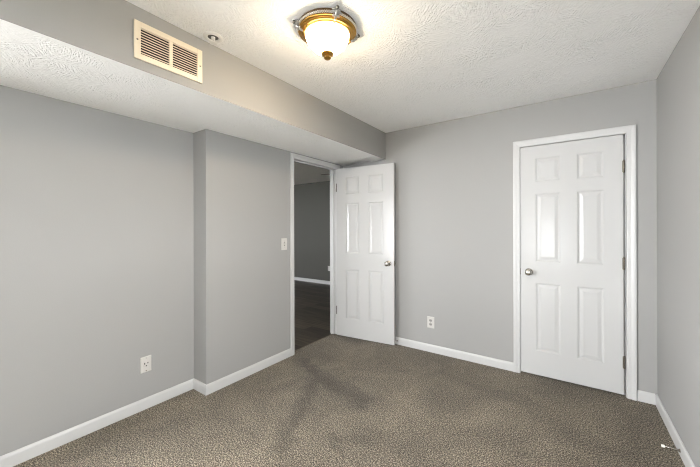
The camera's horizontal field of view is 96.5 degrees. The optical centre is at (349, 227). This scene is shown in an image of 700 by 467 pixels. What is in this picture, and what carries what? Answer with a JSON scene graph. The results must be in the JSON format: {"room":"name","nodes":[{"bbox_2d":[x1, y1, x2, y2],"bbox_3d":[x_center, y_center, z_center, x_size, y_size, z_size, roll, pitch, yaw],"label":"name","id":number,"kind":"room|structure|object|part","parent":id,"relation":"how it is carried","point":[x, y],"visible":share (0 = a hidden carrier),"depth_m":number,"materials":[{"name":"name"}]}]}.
{"room":"empty bedroom","nodes":[
{"label":"empty bedroom","id":0,"kind":"room"},
{"bbox_2d":[0,85,199,455],"bbox_3d":[-2.437,0.071,0.960,0.186,2.512,4.168,0,0,35],"label":"wall","id":1,"kind":"structure","parent":0,"point":[99,209],"depth_m":2.01,"materials":[{"name":"grey paint"}]},
{"bbox_2d":[0,348,290,466],"bbox_3d":[-2.086,1.287,1.270,0.198,0.079,4.876,0,0,35],"label":"baseboard","id":2,"kind":"structure","parent":1,"relation":"attached to","point":[23,454],"depth_m":2.17,"materials":[{"name":"white paint"}]},
{"bbox_2d":[140,355,150,373],"bbox_3d":[-1.490,1.000,2.284,0.008,0.114,0.072,0,0,35],"label":"wall outlet","id":3,"kind":"object","parent":1,"relation":"attached to","point":[145,362],"visible":1,"depth_m":2.28,"materials":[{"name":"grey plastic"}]},
{"bbox_2d":[143,361,149,366],"bbox_3d":[-1.488,0.997,2.282,0.002,0.045,0.045,0,0,35],"label":"receptacle","id":4,"kind":"object","parent":3,"relation":"attached to","point":[145,363],"depth_m":2.28,"materials":[{"name":"white plastic"}]},
{"bbox_2d":[0,0,385,165],"bbox_3d":[-1.583,-0.983,1.474,0.800,0.408,5.796,0,0,35],"label":"ceiling","id":5,"kind":"structure","parent":0,"point":[81,52],"depth_m":1.82,"materials":[{"name":"white textured ceiling plaster"}]},
{"bbox_2d":[134,19,201,83],"bbox_3d":[-0.953,-0.924,1.663,0.011,0.187,0.345,0,0,35],"label":"ceiling vent","id":6,"kind":"object","parent":5,"relation":"in","point":[152,46],"visible":1,"depth_m":1.65,"materials":[{"name":"beige metal"}]},
{"bbox_2d":[199,129,342,384],"bbox_3d":[-0.625,0.066,3.289,0.100,2.512,1.929,0,0,35],"label":"wall","id":7,"kind":"structure","parent":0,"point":[244,185],"depth_m":2.74,"materials":[{"name":"grey paint"}]},
{"bbox_2d":[281,238,286,249],"bbox_3d":[-0.657,0.168,3.142,0.016,0.118,0.074,0,0,35],"label":"light switch","id":8,"kind":"object","parent":7,"relation":"attached to","point":[283,240],"visible":1,"depth_m":3.13,"materials":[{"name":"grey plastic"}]},
{"bbox_2d":[290,153,339,355],"bbox_3d":[-0.415,0.283,3.587,0.134,2.104,0.840,0,0,35],"label":"door frame","id":9,"kind":"structure","parent":7,"relation":"attached to","point":[297,158],"depth_m":3.84,"materials":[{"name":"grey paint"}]},
{"bbox_2d":[336,163,394,344],"bbox_3d":[0.164,0.296,3.635,0.756,2.018,0.144,0,0,29],"label":"door","id":10,"kind":"structure","parent":9,"relation":"attached to","point":[365,308],"depth_m":3.61,"materials":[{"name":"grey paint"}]},
{"bbox_2d":[294,181,329,280],"bbox_3d":[-0.602,0.106,7.451,4.647,2.552,0.100,0,0,35],"label":"wall","id":11,"kind":"structure","parent":0,"point":[311,200],"depth_m":7.61,"materials":[{"name":"grey paint"}]},
{"bbox_2d":[294,277,329,284],"bbox_3d":[-0.590,1.296,7.376,4.547,0.079,0.012,0,0,35],"label":"baseboard","id":12,"kind":"structure","parent":11,"relation":"attached to","point":[295,278],"depth_m":7.59,"materials":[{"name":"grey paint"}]},
{"bbox_2d":[294,162,329,184],"bbox_3d":[-2.175,-1.125,5.131,4.547,0.080,5.500,0,0,35],"label":"ceiling","id":13,"kind":"structure","parent":0,"point":[303,173],"depth_m":6.43,"materials":[{"name":"white paint"}]},
{"bbox_2d":[13,280,684,466],"bbox_3d":[-1.752,1.355,3.128,7.529,0.060,8.300,0,0,35],"label":"floor","id":14,"kind":"structure","parent":0,"point":[338,401],"depth_m":2.13,"materials":[{"name":"beige carpet"}]},
{"bbox_2d":[126,0,699,132],"bbox_3d":[-0.327,-1.141,0.592,2.269,0.100,5.796,0,0,35],"label":"ceiling","id":15,"kind":"structure","parent":0,"point":[412,63],"depth_m":1.91,"materials":[{"name":"white paint"}]},
{"bbox_2d":[203,31,222,44],"bbox_3d":[-0.784,-1.072,1.789,0.108,0.036,0.108,0,0,35],"label":"sprinkler","id":16,"kind":"object","parent":15,"relation":"attached to","point":[213,38],"visible":1,"depth_m":1.78,"materials":[{"name":"white metal"}]},
{"bbox_2d":[292,5,359,60],"bbox_3d":[-0.123,-1.003,1.704,0.327,0.178,0.327,0,0,13],"label":"ceiling light","id":17,"kind":"object","parent":15,"relation":"attached to","point":[327,31],"visible":1,"depth_m":1.62,"materials":[{"name":"frosted white glass"},{"name":"antique brass"},{"name":"antique silver"}]},
{"bbox_3d":[-0.123,-0.999,1.704,0.239,0.100,0.239,0,0,35],"label":"lamp shade","id":18,"kind":"part","parent":17,"relation":"part of","materials":[{"name":"white glass"}]},
{"bbox_2d":[343,79,656,394],"bbox_3d":[1.179,0.060,3.176,2.982,2.512,0.160,0,0,35],"label":"wall","id":19,"kind":"structure","parent":0,"point":[454,178],"depth_m":3.03,"materials":[{"name":"grey paint"}]},
{"bbox_2d":[427,316,433,328],"bbox_3d":[0.853,1.004,3.304,0.076,0.120,0.008,0,0,35],"label":"wall outlet","id":20,"kind":"object","parent":19,"relation":"attached to","point":[430,320],"visible":1,"depth_m":3.30,"materials":[{"name":"white plastic"}]},
{"bbox_2d":[395,337,513,371],"bbox_3d":[0.704,1.278,3.408,1.933,0.079,0.012,0,0,35],"label":"baseboard","id":21,"kind":"structure","parent":19,"relation":"attached to","point":[506,365],"depth_m":3.13,"materials":[{"name":"white paint"}]},
{"bbox_2d":[520,135,625,394],"bbox_3d":[1.823,0.289,2.610,0.722,2.018,0.102,0,0,35],"label":"door","id":22,"kind":"structure","parent":19,"relation":"in","point":[572,261],"depth_m":2.60,"materials":[{"name":"white paint"}]},
{"bbox_3d":[1.578,0.397,2.761,0.055,0.055,0.068,0,0,35],"label":"knob","id":23,"kind":"part","parent":22,"relation":"part of","materials":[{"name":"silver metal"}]},
{"bbox_2d":[513,125,636,400],"bbox_3d":[1.860,0.268,2.651,0.835,2.093,0.117,0,0,35],"label":"door frame","id":24,"kind":"structure","parent":19,"relation":"attached to","point":[628,132],"depth_m":2.42,"materials":[{"name":"white paint"}]},
{"bbox_2d":[637,390,655,404],"bbox_3d":[2.221,1.274,2.341,0.098,0.079,0.012,0,0,35],"label":"baseboard","id":25,"kind":"structure","parent":19,"relation":"attached to","point":[642,396],"depth_m":2.34,"materials":[{"name":"white paint"}]},
{"bbox_2d":[656,6,699,466],"bbox_3d":[0.617,0.062,-0.130,0.100,2.512,5.896,0,0,35],"label":"wall","id":26,"kind":"structure","parent":0,"point":[678,82],"depth_m":1.82,"materials":[{"name":"grey paint"}]},
{"bbox_2d":[655,394,694,466],"bbox_3d":[0.603,1.279,-0.057,0.012,0.079,5.796,0,0,35],"label":"baseboard","id":27,"kind":"structure","parent":26,"relation":"attached to","point":[684,455],"depth_m":1.90,"materials":[{"name":"white paint"}]},
{"bbox_2d":[661,444,680,452],"bbox_3d":[1.866,1.284,1.818,0.078,0.020,0.020,0,0,35],"label":"door stop","id":28,"kind":"object","parent":27,"relation":"attached to","point":[662,445],"visible":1,"depth_m":1.81,"materials":[{"name":"silver metal"}]}
]}

